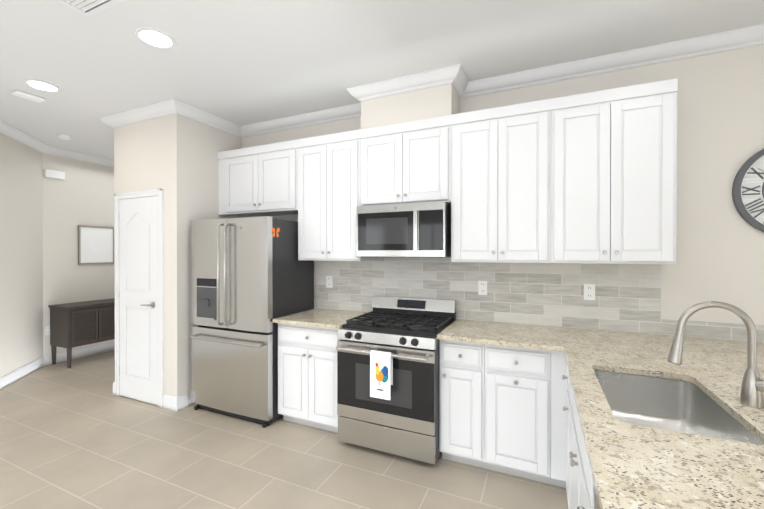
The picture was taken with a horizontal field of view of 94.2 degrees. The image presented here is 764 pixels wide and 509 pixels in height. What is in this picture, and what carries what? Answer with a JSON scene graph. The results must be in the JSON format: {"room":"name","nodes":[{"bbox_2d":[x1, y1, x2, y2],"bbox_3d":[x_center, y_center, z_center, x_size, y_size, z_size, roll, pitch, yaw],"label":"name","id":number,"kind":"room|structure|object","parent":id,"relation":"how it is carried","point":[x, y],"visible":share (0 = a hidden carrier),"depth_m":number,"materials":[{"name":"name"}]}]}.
{"room":"kitchen","nodes":[
{"label":"kitchen","id":0,"kind":"room"},
{"bbox_2d":[0,132,42,376],"bbox_3d":[-3.957,0.028,3.067,2.609,2.880,2.489,0,0,24],"label":"wall","id":1,"kind":"structure","parent":0,"point":[21,276],"depth_m":4.20,"materials":[{"name":"white paint"}]},
{"bbox_2d":[42,153,114,355],"bbox_3d":[-4.033,0.017,5.728,0.120,2.880,2.304,0,0,24],"label":"wall","id":2,"kind":"structure","parent":0,"point":[82,193],"depth_m":4.94,"materials":[{"name":"white paint"}]},
{"bbox_2d":[45,326,49,335],"bbox_3d":[-4.422,1.010,4.708,0.008,0.116,0.072,0,0,24],"label":"electrical outlet","id":3,"kind":"object","parent":2,"relation":"attached to","point":[47,330],"visible":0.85,"depth_m":4.70,"materials":[{"name":"white plastic"}]},
{"bbox_2d":[44,169,64,179],"bbox_3d":[-4.382,-1.071,4.749,0.040,0.101,0.210,0,0,24],"label":"door chime","id":4,"kind":"object","parent":2,"relation":"attached to","point":[54,174],"visible":0.98,"depth_m":4.73,"materials":[{"name":"white plastic"}]},
{"bbox_2d":[0,341,114,389],"bbox_3d":[-3.622,1.398,4.232,1.860,0.130,4.708,0,0,24],"label":"baseboard","id":5,"kind":"structure","parent":2,"relation":"attached to","point":[6,380],"depth_m":4.69,"materials":[{"name":"white wood"}]},
{"bbox_2d":[78,225,113,264],"bbox_3d":[-4.184,-0.137,5.212,0.024,0.557,0.465,0,0,24],"label":"picture frame","id":6,"kind":"object","parent":2,"relation":"attached to","point":[95,244],"visible":0.94,"depth_m":5.19,"materials":[{"name":"white"}]},
{"bbox_2d":[114,113,240,405],"bbox_3d":[-1.857,0.021,4.655,0.970,2.880,2.480,0,0,24],"label":"wall","id":7,"kind":"structure","parent":0,"point":[174,156],"depth_m":3.43,"materials":[{"name":"white paint"}]},
{"bbox_2d":[114,189,163,407],"bbox_3d":[-2.446,0.419,3.520,0.740,2.095,0.074,0,0,24],"label":"door","id":8,"kind":"structure","parent":7,"relation":"attached to","point":[139,287],"depth_m":3.53,"materials":[{"name":"white wood"}]},
{"bbox_2d":[0,350,567,508],"bbox_3d":[-1.582,1.528,0.745,13.000,0.100,10.000,0,0,24],"label":"floor","id":9,"kind":"structure","parent":0,"point":[78,434],"depth_m":2.48,"materials":[{"name":"tile"}]},
{"bbox_2d":[48,298,114,367],"bbox_3d":[-3.926,1.064,5.204,0.468,0.790,1.330,0,0,24],"label":"console","id":10,"kind":"object","parent":9,"relation":"on","point":[75,324],"visible":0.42,"depth_m":4.69,"materials":[{"name":"brown wood"}]},
{"bbox_2d":[189,216,313,427],"bbox_3d":[-1.263,0.569,3.443,0.928,1.796,0.748,0,0,24],"label":"fridge","id":11,"kind":"object","parent":9,"relation":"on","point":[252,278],"visible":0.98,"depth_m":3.13,"materials":[{"name":"grey metal"}]},
{"bbox_2d":[271,227,279,237],"bbox_3d":[-0.919,-0.192,3.071,0.007,0.090,0.110,0,0,24],"label":"butterfly magnet","id":12,"kind":"object","parent":11,"relation":"attached to","point":[276,231],"visible":1,"depth_m":3.07,"materials":[{"name":"orange plastic"}]},
{"bbox_2d":[278,323,339,432],"bbox_3d":[-0.491,1.024,3.192,0.664,0.888,0.634,0,0,24],"label":"base cabinet","id":13,"kind":"object","parent":9,"relation":"on","point":[307,375],"visible":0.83,"depth_m":2.93,"materials":[{"name":"white wood"}]},
{"bbox_2d":[273,308,367,328],"bbox_3d":[-0.495,0.563,3.181,0.664,0.030,0.653,0,0,24],"label":"countertop","id":14,"kind":"structure","parent":13,"relation":"on","point":[317,317],"depth_m":3.04,"materials":[{"name":"stone"}]},
{"bbox_2d":[336,295,455,464],"bbox_3d":[0.129,0.926,2.821,0.762,1.085,0.746,0,0,24],"label":"range","id":15,"kind":"object","parent":9,"relation":"on","point":[404,420],"visible":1,"depth_m":2.57,"materials":[{"name":"grey metal"}]},
{"bbox_2d":[370,350,392,399],"bbox_3d":[-0.004,0.839,2.486,0.155,0.322,0.048,0,0,24],"label":"hanging towel","id":16,"kind":"object","parent":15,"relation":"hanging from","point":[381,372],"visible":0.9,"depth_m":2.47,"materials":[{"name":"fabric"}]},
{"bbox_2d":[439,340,567,487],"bbox_3d":[0.882,1.026,2.575,0.805,0.888,0.634,0,0,24],"label":"base cabinet","id":17,"kind":"object","parent":9,"relation":"on","point":[501,409],"visible":0.98,"depth_m":2.30,"materials":[{"name":"white wood"}]},
{"bbox_2d":[437,319,564,351],"bbox_3d":[0.855,0.565,2.574,0.756,0.030,0.655,0,0,24],"label":"countertop","id":18,"kind":"structure","parent":17,"relation":"on","point":[540,337],"depth_m":2.44,"materials":[{"name":"stone"}]},
{"bbox_2d":[562,367,593,508],"bbox_3d":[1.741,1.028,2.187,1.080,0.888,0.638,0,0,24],"label":"base cabinet","id":19,"kind":"object","parent":9,"relation":"on","point":[579,485],"depth_m":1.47,"materials":[{"name":"white wood"}]},
{"bbox_2d":[561,327,763,508],"bbox_3d":[1.270,0.571,1.114,1.162,0.030,2.978,0,0,24],"label":"countertop","id":20,"kind":"structure","parent":19,"relation":"on","point":[632,466],"depth_m":1.03,"materials":[{"name":"stone"}]},
{"bbox_2d":[594,371,763,445],"bbox_3d":[1.102,0.686,1.408,0.452,0.197,0.727,0,0,24],"label":"sink","id":21,"kind":"object","parent":20,"relation":"in","point":[673,405],"visible":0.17,"depth_m":1.66,"materials":[{"name":"silver metal"}]},
{"bbox_2d":[667,301,763,408],"bbox_3d":[1.293,0.366,1.301,0.381,0.377,0.133,0,0,24],"label":"faucet","id":22,"kind":"object","parent":20,"relation":"on","point":[752,390],"visible":1,"depth_m":1.31,"materials":[{"name":"silver metal"}]},
{"bbox_2d":[577,484,599,508],"bbox_3d":[0.726,1.037,0.616,0.646,0.882,0.592,0,0,24],"label":"dishwasher","id":23,"kind":"object","parent":9,"relation":"on","point":[596,504],"visible":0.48,"depth_m":0.95,"materials":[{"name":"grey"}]},
{"bbox_2d":[0,0,763,159],"bbox_3d":[-1.582,-1.452,0.732,13.000,0.100,10.000,0,0,24],"label":"ceiling","id":24,"kind":"structure","parent":0,"point":[242,62],"depth_m":2.40,"materials":[{"name":"white paint"}]},
{"bbox_2d":[11,90,44,102],"bbox_3d":[-3.127,-1.398,3.137,0.100,0.028,0.199,0,0,24],"label":"detector","id":25,"kind":"object","parent":24,"relation":"attached to","point":[22,94],"visible":0.98,"depth_m":3.11,"materials":[{"name":"white plastic"}]},
{"bbox_2d":[23,79,61,92],"bbox_3d":[-2.839,-1.408,2.968,0.236,0.007,0.236,0,0,24],"label":"recessed light","id":26,"kind":"object","parent":24,"relation":"in","point":[41,85],"visible":0.98,"depth_m":2.96,"materials":[{"name":"white plastic"}]},
{"bbox_2d":[57,134,70,139],"bbox_3d":[-3.797,-1.398,4.237,0.132,0.036,0.132,0,0,24],"label":"smoke detector","id":27,"kind":"object","parent":24,"relation":"attached to","point":[63,137],"visible":1,"depth_m":4.21,"materials":[{"name":"white plastic"}]},
{"bbox_2d":[57,0,124,16],"bbox_3d":[-1.512,-1.402,1.821,0.620,0.008,0.320,0,0,24],"label":"ceiling vent","id":28,"kind":"object","parent":24,"relation":"in","point":[88,8],"visible":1,"depth_m":1.99,"materials":[{"name":"white metal"}]},
{"bbox_2d":[134,27,176,48],"bbox_3d":[-1.474,-1.405,2.313,0.236,0.007,0.236,0,0,24],"label":"recessed light","id":29,"kind":"object","parent":24,"relation":"in","point":[155,38],"visible":1,"depth_m":2.30,"materials":[{"name":"white plastic"}]},
{"bbox_2d":[361,83,459,128],"bbox_3d":[0.239,-1.211,3.040,0.788,0.401,0.300,0,0,24],"label":"soffit","id":30,"kind":"structure","parent":0,"point":[435,101],"depth_m":2.89,"materials":[{"name":"white paint"}]},
{"bbox_2d":[241,45,763,324],"bbox_3d":[2.012,0.030,2.479,7.870,2.880,0.120,0,0,24],"label":"wall","id":31,"kind":"structure","parent":0,"point":[720,143],"depth_m":2.35,"materials":[{"name":"white paint"}]},
{"bbox_2d":[222,140,293,216],"bbox_3d":[-1.155,-0.748,3.650,0.929,0.659,0.328,0,0,24],"label":"upper cabinet","id":32,"kind":"object","parent":31,"relation":"attached to","point":[257,181],"depth_m":3.51,"materials":[{"name":"white wood"}]},
{"bbox_2d":[294,130,374,260],"bbox_3d":[-0.429,-0.511,3.325,0.661,1.132,0.328,0,0,24],"label":"upper cabinet","id":33,"kind":"object","parent":31,"relation":"attached to","point":[325,166],"depth_m":3.18,"materials":[{"name":"white wood"}]},
{"bbox_2d":[0,24,763,166],"bbox_3d":[0.419,-1.365,2.406,10.720,0.088,4.708,0,0,24],"label":"crown molding","id":34,"kind":"structure","parent":31,"relation":"attached to","point":[724,41],"depth_m":2.83,"materials":[{"name":"white wood"}]},
{"bbox_2d":[358,115,449,205],"bbox_3d":[0.232,-0.741,3.027,0.787,0.668,0.328,0,0,24],"label":"upper cabinet","id":35,"kind":"object","parent":31,"relation":"attached to","point":[404,162],"depth_m":2.87,"materials":[{"name":"white wood"}]},
{"bbox_2d":[356,201,450,257],"bbox_3d":[0.205,-0.191,2.987,0.754,0.426,0.424,0,0,24],"label":"microwave","id":36,"kind":"object","parent":35,"relation":"attached to","point":[421,229],"visible":0.94,"depth_m":2.80,"materials":[{"name":"silver metal"}]},
{"bbox_2d":[450,98,553,262],"bbox_3d":[0.909,-0.508,2.724,0.695,1.132,0.328,0,0,24],"label":"upper cabinet","id":37,"kind":"object","parent":31,"relation":"attached to","point":[502,158],"depth_m":2.56,"materials":[{"name":"white wood"}]},
{"bbox_2d":[315,258,763,341],"bbox_3d":[0.861,0.293,2.927,3.385,0.512,0.008,0,0,24],"label":"backsplash","id":38,"kind":"structure","parent":31,"relation":"attached to","point":[627,297],"depth_m":2.80,"materials":[{"name":"tile"}]},
{"bbox_2d":[326,276,332,287],"bbox_3d":[-0.526,0.273,3.540,0.072,0.116,0.008,0,0,24],"label":"electrical outlet","id":39,"kind":"object","parent":38,"relation":"attached to","point":[329,281],"visible":1,"depth_m":3.54,"materials":[{"name":"white plastic"}]},
{"bbox_2d":[478,281,486,294],"bbox_3d":[0.831,0.276,2.930,0.072,0.116,0.008,0,0,24],"label":"electrical outlet","id":40,"kind":"object","parent":38,"relation":"attached to","point":[482,287],"visible":1,"depth_m":2.93,"materials":[{"name":"white plastic"}]},
{"bbox_2d":[584,284,594,299],"bbox_3d":[1.530,0.277,2.617,0.072,0.116,0.008,0,0,24],"label":"electrical outlet","id":41,"kind":"object","parent":38,"relation":"attached to","point":[589,291],"visible":1,"depth_m":2.62,"materials":[{"name":"white plastic"}]},
{"bbox_2d":[554,78,677,263],"bbox_3d":[1.543,-0.507,2.440,0.694,1.132,0.328,0,0,24],"label":"upper cabinet","id":42,"kind":"object","parent":31,"relation":"attached to","point":[590,177],"depth_m":2.28,"materials":[{"name":"white wood"}]},
{"bbox_2d":[732,149,763,231],"bbox_3d":[2.537,-0.403,2.158,0.610,0.610,0.030,0,0,24],"label":"clock","id":43,"kind":"object","parent":31,"relation":"attached to","point":[748,192],"visible":1,"depth_m":2.25,"materials":[{"name":"grey metal"}]}
]}

